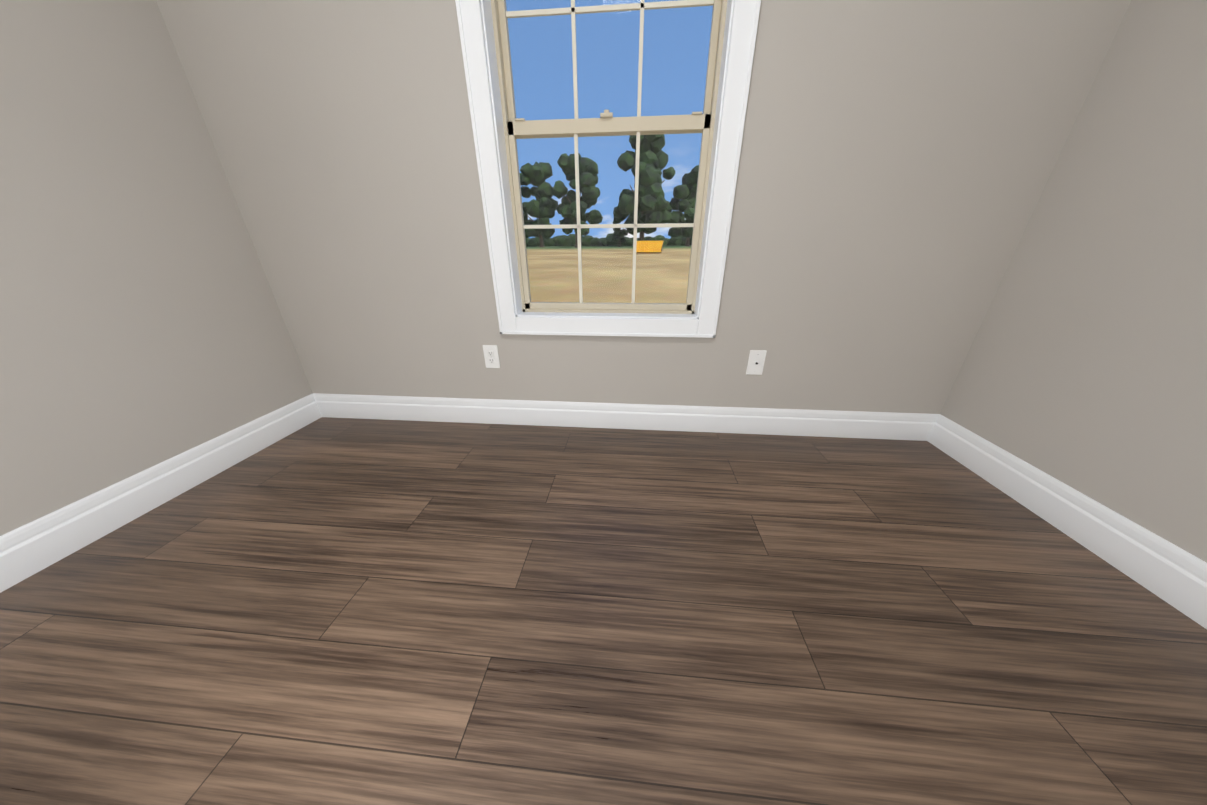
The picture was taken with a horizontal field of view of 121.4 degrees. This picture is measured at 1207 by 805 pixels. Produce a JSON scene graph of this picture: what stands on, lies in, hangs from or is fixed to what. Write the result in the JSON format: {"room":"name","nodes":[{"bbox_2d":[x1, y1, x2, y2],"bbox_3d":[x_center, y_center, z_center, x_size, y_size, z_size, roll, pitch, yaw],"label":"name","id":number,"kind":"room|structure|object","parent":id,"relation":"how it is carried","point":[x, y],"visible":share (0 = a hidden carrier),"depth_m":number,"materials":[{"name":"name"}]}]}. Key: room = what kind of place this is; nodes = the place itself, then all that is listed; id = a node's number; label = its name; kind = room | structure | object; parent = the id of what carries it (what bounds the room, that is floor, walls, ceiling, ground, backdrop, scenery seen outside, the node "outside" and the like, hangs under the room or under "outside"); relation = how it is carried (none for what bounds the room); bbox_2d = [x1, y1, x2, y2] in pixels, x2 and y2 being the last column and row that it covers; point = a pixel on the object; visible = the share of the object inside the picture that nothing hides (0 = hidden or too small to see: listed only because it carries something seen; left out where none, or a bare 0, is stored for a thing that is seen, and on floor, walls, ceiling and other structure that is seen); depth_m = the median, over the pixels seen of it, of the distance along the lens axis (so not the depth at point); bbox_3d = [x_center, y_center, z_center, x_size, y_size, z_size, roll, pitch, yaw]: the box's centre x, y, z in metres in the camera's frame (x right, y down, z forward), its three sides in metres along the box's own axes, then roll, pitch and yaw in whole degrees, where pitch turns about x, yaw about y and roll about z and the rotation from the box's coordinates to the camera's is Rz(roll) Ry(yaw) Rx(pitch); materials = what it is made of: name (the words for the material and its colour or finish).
{"room":"empty room","nodes":[
{"label":"empty room","id":0,"kind":"room"},
{"bbox_2d":[0,0,311,535],"bbox_3d":[-1.903,-0.260,-0.176,0.160,2.440,3.670,2,25,5],"label":"wall","id":1,"kind":"structure","parent":0,"point":[142,326],"depth_m":1.17,"materials":[{"name":"beige paint"}]},
{"bbox_2d":[0,394,320,592],"bbox_3d":[-1.804,0.750,0.372,0.015,0.145,3.510,2,25,5],"label":"baseboard","id":2,"kind":"structure","parent":1,"relation":"attached to","point":[26,550],"depth_m":1.23,"materials":[{"name":"white wood"}]},
{"bbox_2d":[0,417,1206,804],"bbox_3d":[-0.161,0.924,0.292,3.633,0.120,3.830,2,25,5],"label":"floor","id":3,"kind":"structure","parent":0,"point":[346,611],"depth_m":0.85,"materials":[{"name":"brown wood"}]},
{"bbox_2d":[156,0,1130,413],"bbox_3d":[-0.004,-1.007,1.410,3.633,2.440,0.160,2,25,5],"label":"wall","id":4,"kind":"structure","parent":0,"point":[898,158],"depth_m":1.38,"materials":[{"name":"beige paint"}]},
{"bbox_2d":[482,345,499,367],"bbox_3d":[-0.574,-0.234,1.732,0.076,0.122,0.010,2,25,5],"label":"electrical outlet","id":5,"kind":"object","parent":4,"relation":"attached to","point":[491,356],"visible":1,"depth_m":1.73,"materials":[{"name":"white plastic"}]},
{"bbox_2d":[455,0,760,337],"bbox_3d":[0.010,-1.105,1.347,1.030,1.654,0.181,2,25,5],"label":"window","id":6,"kind":"structure","parent":4,"relation":"in","point":[499,128],"depth_m":1.38,"materials":[{"name":"white"}]},
{"bbox_2d":[312,393,939,440],"bbox_3d":[-0.013,0.070,1.815,3.240,0.145,0.015,2,25,5],"label":"baseboard","id":7,"kind":"structure","parent":4,"relation":"attached to","point":[740,420],"depth_m":1.79,"materials":[{"name":"white wood"}]},
{"bbox_2d":[746,350,766,374],"bbox_3d":[0.733,-0.189,1.621,0.076,0.122,0.016,2,25,5],"label":"electrical outlet","id":8,"kind":"object","parent":4,"relation":"attached to","point":[756,361],"visible":1,"depth_m":1.62,"materials":[{"name":"white plastic"}]},
{"bbox_2d":[940,0,1206,561],"bbox_3d":[1.556,-0.146,-0.463,0.160,2.440,3.670,2,25,5],"label":"wall","id":9,"kind":"structure","parent":0,"point":[1083,369],"depth_m":1.05,"materials":[{"name":"beige paint"}]},
{"bbox_2d":[928,414,1206,628],"bbox_3d":[1.481,0.858,0.100,0.015,0.145,3.510,2,25,5],"label":"baseboard","id":10,"kind":"structure","parent":9,"relation":"attached to","point":[1166,571],"depth_m":1.09,"materials":[{"name":"white wood"}]},
{"label":"outside","id":11,"kind":"structure","parent":0,"visible":0},
{"bbox_2d":[526,246,690,302],"bbox_3d":[14.240,-67.661,144.568,520.000,3.838,316.910,2,25,5],"label":"ground","id":12,"kind":"structure","parent":11,"point":[653,289],"depth_m":16.51,"materials":[{"name":"beige sand"}]},
{"bbox_2d":[519,162,557,246],"bbox_3d":[-16.750,-47.367,82.344,10.615,18.149,10.582,2,25,5],"label":"tree","id":13,"kind":"object","parent":12,"relation":"on","point":[541,174],"depth_m":78.82,"materials":[{"name":"green plant"}]},
{"bbox_2d":[552,153,602,247],"bbox_3d":[-6.042,-45.885,77.862,11.545,19.229,11.425,2,25,5],"label":"tree","id":14,"kind":"object","parent":12,"relation":"on","point":[584,185],"depth_m":74.55,"materials":[{"name":"green plant"}]},
{"bbox_2d":[525,233,691,245],"bbox_3d":[9.043,-47.438,99.379,143.298,4.953,9.310,2,25,5],"label":"hedge","id":15,"kind":"object","parent":12,"relation":"on","point":[588,240],"depth_m":98.15,"materials":[{"name":"green plant"}]},
{"bbox_2d":[612,218,627,246],"bbox_3d":[4.049,-43.025,84.214,4.044,8.449,5.713,2,25,5],"label":"tree","id":16,"kind":"object","parent":12,"relation":"on","point":[617,237],"depth_m":83.59,"materials":[{"name":"green plant"}]},
{"bbox_2d":[613,134,674,240],"bbox_3d":[9.182,-48.061,77.322,14.039,23.434,14.865,2,25,5],"label":"tree","id":17,"kind":"object","parent":12,"relation":"on","point":[649,188],"depth_m":72.78,"materials":[{"name":"green plant"}]},
{"bbox_2d":[636,241,663,252],"bbox_3d":[5.772,-19.781,43.055,3.600,1.420,2.160,4,25,10],"label":"dumpster","id":18,"kind":"object","parent":12,"relation":"on","point":[641,246],"depth_m":42.13,"materials":[{"name":"yellow paint"}]},
{"bbox_2d":[668,165,698,245],"bbox_3d":[20.680,-45.812,79.918,11.287,16.986,11.813,2,25,5],"label":"tree","id":19,"kind":"object","parent":12,"relation":"on","point":[686,217],"depth_m":78.61,"materials":[{"name":"green plant"}]}
]}

